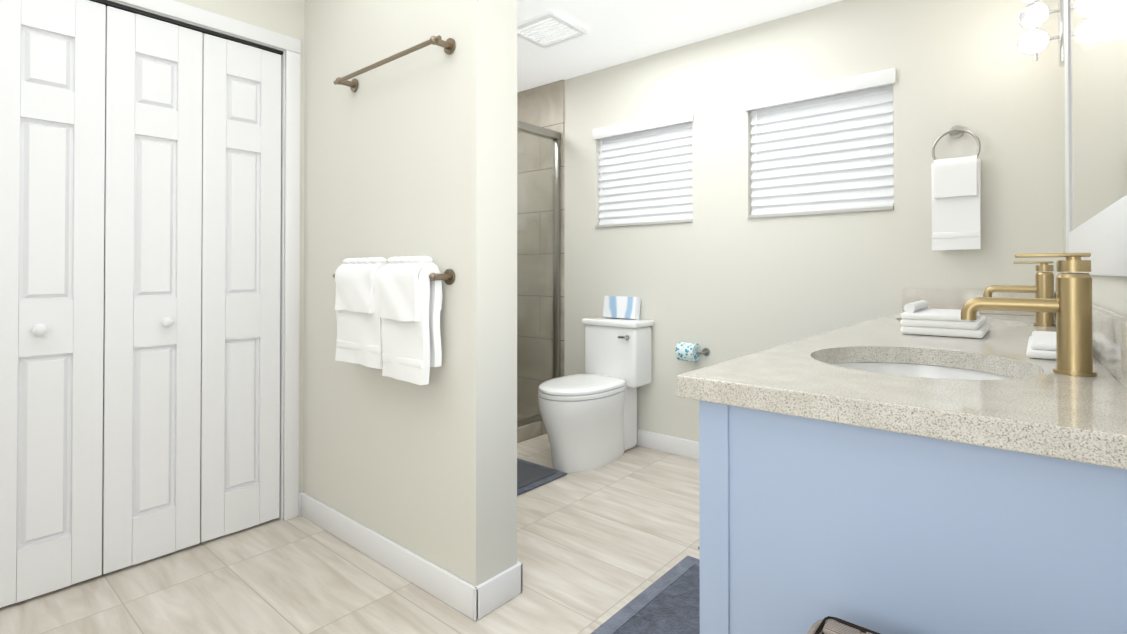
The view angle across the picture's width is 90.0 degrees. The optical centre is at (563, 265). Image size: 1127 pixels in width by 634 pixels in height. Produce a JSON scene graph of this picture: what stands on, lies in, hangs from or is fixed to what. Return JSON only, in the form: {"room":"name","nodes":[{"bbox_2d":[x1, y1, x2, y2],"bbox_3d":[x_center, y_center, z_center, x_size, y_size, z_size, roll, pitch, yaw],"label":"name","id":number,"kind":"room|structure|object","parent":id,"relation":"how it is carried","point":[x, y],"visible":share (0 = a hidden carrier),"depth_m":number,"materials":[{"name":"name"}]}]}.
{"room":"bathroom","nodes":[
{"label":"bathroom","id":0,"kind":"room"},
{"bbox_2d":[114,0,563,519],"bbox_3d":[-1.825,-0.099,2.528,1.040,2.400,4.440,0,-1,40],"label":"wall","id":1,"kind":"structure","parent":0,"point":[542,106],"depth_m":3.96,"materials":[{"name":"white paint"}]},
{"bbox_2d":[0,0,282,607],"bbox_3d":[-1.620,0.073,1.988,0.090,2.023,1.213,0,-1,40],"label":"closet doors","id":2,"kind":"structure","parent":1,"relation":"in","point":[140,219],"depth_m":2.04,"materials":[{"name":"white wood"}]},
{"bbox_2d":[107,0,300,520],"bbox_3d":[-1.649,0.046,2.013,0.134,2.102,1.349,0,-1,40],"label":"trim","id":3,"kind":"structure","parent":1,"relation":"attached to","point":[290,207],"depth_m":2.45,"materials":[{"name":"white"}]},
{"bbox_2d":[517,120,560,426],"bbox_3d":[-0.539,0.044,3.285,0.083,1.943,1.592,0,-1,40],"label":"shower door frame","id":4,"kind":"object","parent":1,"relation":"attached to","point":[545,133],"visible":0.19,"depth_m":3.79,"materials":[{"name":"clear glass"}]},
{"bbox_2d":[0,433,699,633],"bbox_3d":[-0.610,1.119,1.625,4.050,0.050,4.650,0,-1,40],"label":"floor","id":5,"kind":"structure","parent":0,"point":[597,547],"depth_m":1.98,"materials":[{"name":"tile"}]},
{"bbox_2d":[517,458,566,495],"bbox_3d":[-0.444,1.096,2.841,0.530,0.014,0.820,0,-1,40],"label":"mat","id":6,"kind":"object","parent":5,"relation":"on","point":[530,475],"visible":0.15,"depth_m":2.94,"materials":[{"name":"fabric"}]},
{"bbox_2d":[538,317,653,472],"bbox_3d":[0.158,0.717,3.253,0.406,0.782,0.751,0,-1,40],"label":"toilet","id":7,"kind":"object","parent":5,"relation":"on","point":[589,418],"visible":1,"depth_m":3.15,"materials":[{"name":"white ceramic"}]},
{"bbox_2d":[603,296,640,319],"bbox_3d":[0.362,0.260,3.513,0.240,0.141,0.075,0,-1,40],"label":"tissue box","id":8,"kind":"object","parent":7,"relation":"on","point":[622,307],"visible":1,"depth_m":3.48,"materials":[{"name":"white cardboard"}]},
{"bbox_2d":[590,556,699,633],"bbox_3d":[0.354,1.085,1.594,0.510,0.016,0.950,0,-1,40],"label":"area rug","id":9,"kind":"object","parent":5,"relation":"on","point":[667,602],"visible":0.38,"depth_m":1.78,"materials":[{"name":"fabric"}]},
{"bbox_2d":[807,616,879,633],"bbox_3d":[0.373,0.778,0.536,0.348,0.608,0.373,0,-1,40],"label":"basket","id":10,"kind":"object","parent":5,"relation":"on","point":[830,625],"visible":1,"depth_m":0.74,"materials":[{"name":"grey"}]},
{"bbox_2d":[699,405,1126,633],"bbox_3d":[1.110,0.663,1.577,0.610,0.862,2.062,0,-1,40],"label":"bathroom vanity","id":11,"kind":"object","parent":5,"relation":"on","point":[883,475],"depth_m":0.78,"materials":[{"name":"blue wood"}]},
{"bbox_2d":[676,309,1126,472],"bbox_3d":[1.105,0.213,1.573,0.612,0.038,2.096,0,-1,40],"label":"countertop","id":12,"kind":"structure","parent":11,"relation":"on","point":[1062,418],"depth_m":0.85,"materials":[{"name":"beige stone"}]},
{"bbox_2d":[820,353,1027,384],"bbox_3d":[0.712,0.296,1.134,0.406,0.159,0.446,0,-1,40],"label":"sink","id":13,"kind":"object","parent":12,"relation":"in","point":[1010,374],"depth_m":1.30,"materials":[{"name":"white ceramic"}]},
{"bbox_2d":[900,300,990,338],"bbox_3d":[1.124,0.150,1.652,0.190,0.086,0.300,0,-1,40],"label":"towel","id":14,"kind":"object","parent":12,"relation":"on","point":[919,317],"visible":0.98,"depth_m":1.56,"materials":[{"name":"white fabric"}]},
{"bbox_2d":[980,261,1051,296],"bbox_3d":[1.531,0.090,1.896,0.190,0.211,0.056,0,-1,40],"label":"faucet","id":15,"kind":"object","parent":12,"relation":"on","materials":[{"name":"gold metal"}]},
{"bbox_2d":[960,253,1099,376],"bbox_3d":[0.841,0.083,1.027,0.190,0.211,0.057,0,-1,40],"label":"faucet","id":16,"kind":"object","parent":12,"relation":"on","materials":[{"name":"gold metal"}]},
{"bbox_2d":[1026,331,1055,359],"bbox_3d":[1.099,0.175,1.259,0.096,0.030,0.350,0,-1,40],"label":"cloth","id":17,"kind":"object","parent":12,"relation":"on","point":[1041,344],"visible":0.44,"depth_m":1.16,"materials":[{"name":"white fabric"}]},
{"bbox_2d":[303,0,516,585],"bbox_3d":[-1.053,-0.099,2.542,2.200,2.400,0.180,0,-1,40],"label":"wall","id":18,"kind":"structure","parent":0,"point":[413,153],"depth_m":1.94,"materials":[{"name":"white paint"}]},
{"bbox_2d":[299,492,486,620],"bbox_3d":[-0.715,1.048,2.115,1.175,0.100,0.020,0,-1,40],"label":"baseboard","id":19,"kind":"structure","parent":18,"relation":"attached to","point":[471,601],"depth_m":1.99,"materials":[{"name":"white wood"}]},
{"bbox_2d":[333,256,454,384],"bbox_3d":[-0.639,0.172,1.987,0.657,0.408,0.124,0,-1,40],"label":"towel rail","id":20,"kind":"object","parent":18,"relation":"attached to","point":[388,318],"visible":1,"depth_m":1.87,"materials":[{"name":"white fabric"}]},
{"bbox_2d":[333,35,454,91],"bbox_3d":[-0.625,-0.718,2.011,0.657,0.052,0.080,0,-1,40],"label":"towel rail","id":21,"kind":"object","parent":18,"relation":"attached to","point":[448,45],"visible":1,"depth_m":1.92,"materials":[{"name":"brown metal"}]},
{"bbox_2d":[487,561,522,600],"bbox_3d":[-0.580,1.049,2.259,1.155,0.100,0.015,0,-1,40],"label":"baseboard","id":22,"kind":"structure","parent":18,"relation":"attached to","point":[508,583],"depth_m":1.84,"materials":[{"name":"white wood"}]},
{"bbox_2d":[517,0,840,92],"bbox_3d":[-0.610,-1.331,1.645,4.050,0.050,4.650,0,-1,40],"label":"ceiling","id":23,"kind":"structure","parent":0,"point":[621,31],"depth_m":3.05,"materials":[{"name":"white paint"}]},
{"bbox_2d":[517,10,587,47],"bbox_3d":[-0.089,-1.283,3.071,0.320,0.021,0.320,0,-1,40],"label":"fan","id":24,"kind":"object","parent":23,"relation":"attached to","point":[548,28],"visible":0.83,"depth_m":3.06,"materials":[{"name":"white plastic"}]},
{"bbox_2d":[564,0,1063,441],"bbox_3d":[0.797,-0.092,3.294,4.050,2.400,0.120,0,-1,40],"label":"wall","id":25,"kind":"structure","parent":0,"point":[721,277],"depth_m":2.86,"materials":[{"name":"white paint"}]},
{"bbox_2d":[592,109,693,227],"bbox_3d":[0.507,-0.576,3.521,0.724,0.652,0.130,0,-1,40],"label":"window blind","id":26,"kind":"object","parent":25,"relation":"attached to","point":[645,171],"visible":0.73,"depth_m":3.49,"materials":[{"name":"white plastic"}]},
{"bbox_2d":[637,429,698,459],"bbox_3d":[0.776,1.057,3.213,1.970,0.100,0.015,0,-1,40],"label":"baseboard","id":27,"kind":"structure","parent":25,"relation":"attached to","point":[660,442],"depth_m":3.33,"materials":[{"name":"white wood"}]},
{"bbox_2d":[675,342,709,361],"bbox_3d":[0.713,0.487,3.198,0.194,0.104,0.126,0,-1,40],"label":"toilet paper","id":28,"kind":"object","parent":25,"relation":"attached to","point":[690,352],"visible":1,"depth_m":3.16,"materials":[{"name":"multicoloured paper"}]},
{"bbox_2d":[744,68,895,218],"bbox_3d":[1.289,-0.582,2.859,0.714,0.652,0.130,0,-1,40],"label":"window blind","id":29,"kind":"object","parent":25,"relation":"attached to","point":[827,147],"visible":0.81,"depth_m":2.82,"materials":[{"name":"white plastic"}]},
{"bbox_2d":[902,289,979,309],"bbox_3d":[1.740,0.150,2.394,0.521,0.099,0.022,0,-1,40],"label":"backsplash","id":30,"kind":"structure","parent":25,"relation":"attached to","point":[936,298],"depth_m":2.47,"materials":[{"name":"beige stone"}]},
{"bbox_2d":[931,125,980,249],"bbox_3d":[1.682,-0.338,2.415,0.175,0.541,0.086,0,-1,40],"label":"towel ring","id":31,"kind":"object","parent":25,"relation":"attached to","point":[956,203],"visible":0.98,"depth_m":2.39,"materials":[{"name":"white fabric"}]},
{"bbox_2d":[1062,66,1126,316],"bbox_3d":[0.701,-0.116,0.527,0.269,2.400,4.751,0,-1,40],"label":"wall","id":32,"kind":"structure","parent":0,"point":[1109,292],"depth_m":1.26,"materials":[{"name":"white paint"}]},
{"bbox_2d":[1017,0,1064,66],"bbox_3d":[1.778,-0.937,2.098,0.139,0.400,0.094,0,-1,40],"label":"sconce","id":33,"kind":"object","parent":32,"relation":"attached to","point":[1033,15],"visible":0.94,"depth_m":2.08,"materials":[{"name":"white glass"}]},
{"bbox_2d":[1064,0,1126,276],"bbox_3d":[1.260,-0.524,1.342,0.061,1.090,1.524,0,-1,40],"label":"vanity mirror","id":34,"kind":"object","parent":32,"relation":"attached to","point":[1095,43],"visible":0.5,"depth_m":1.26,"materials":[{"name":"white mirror"}]}
]}

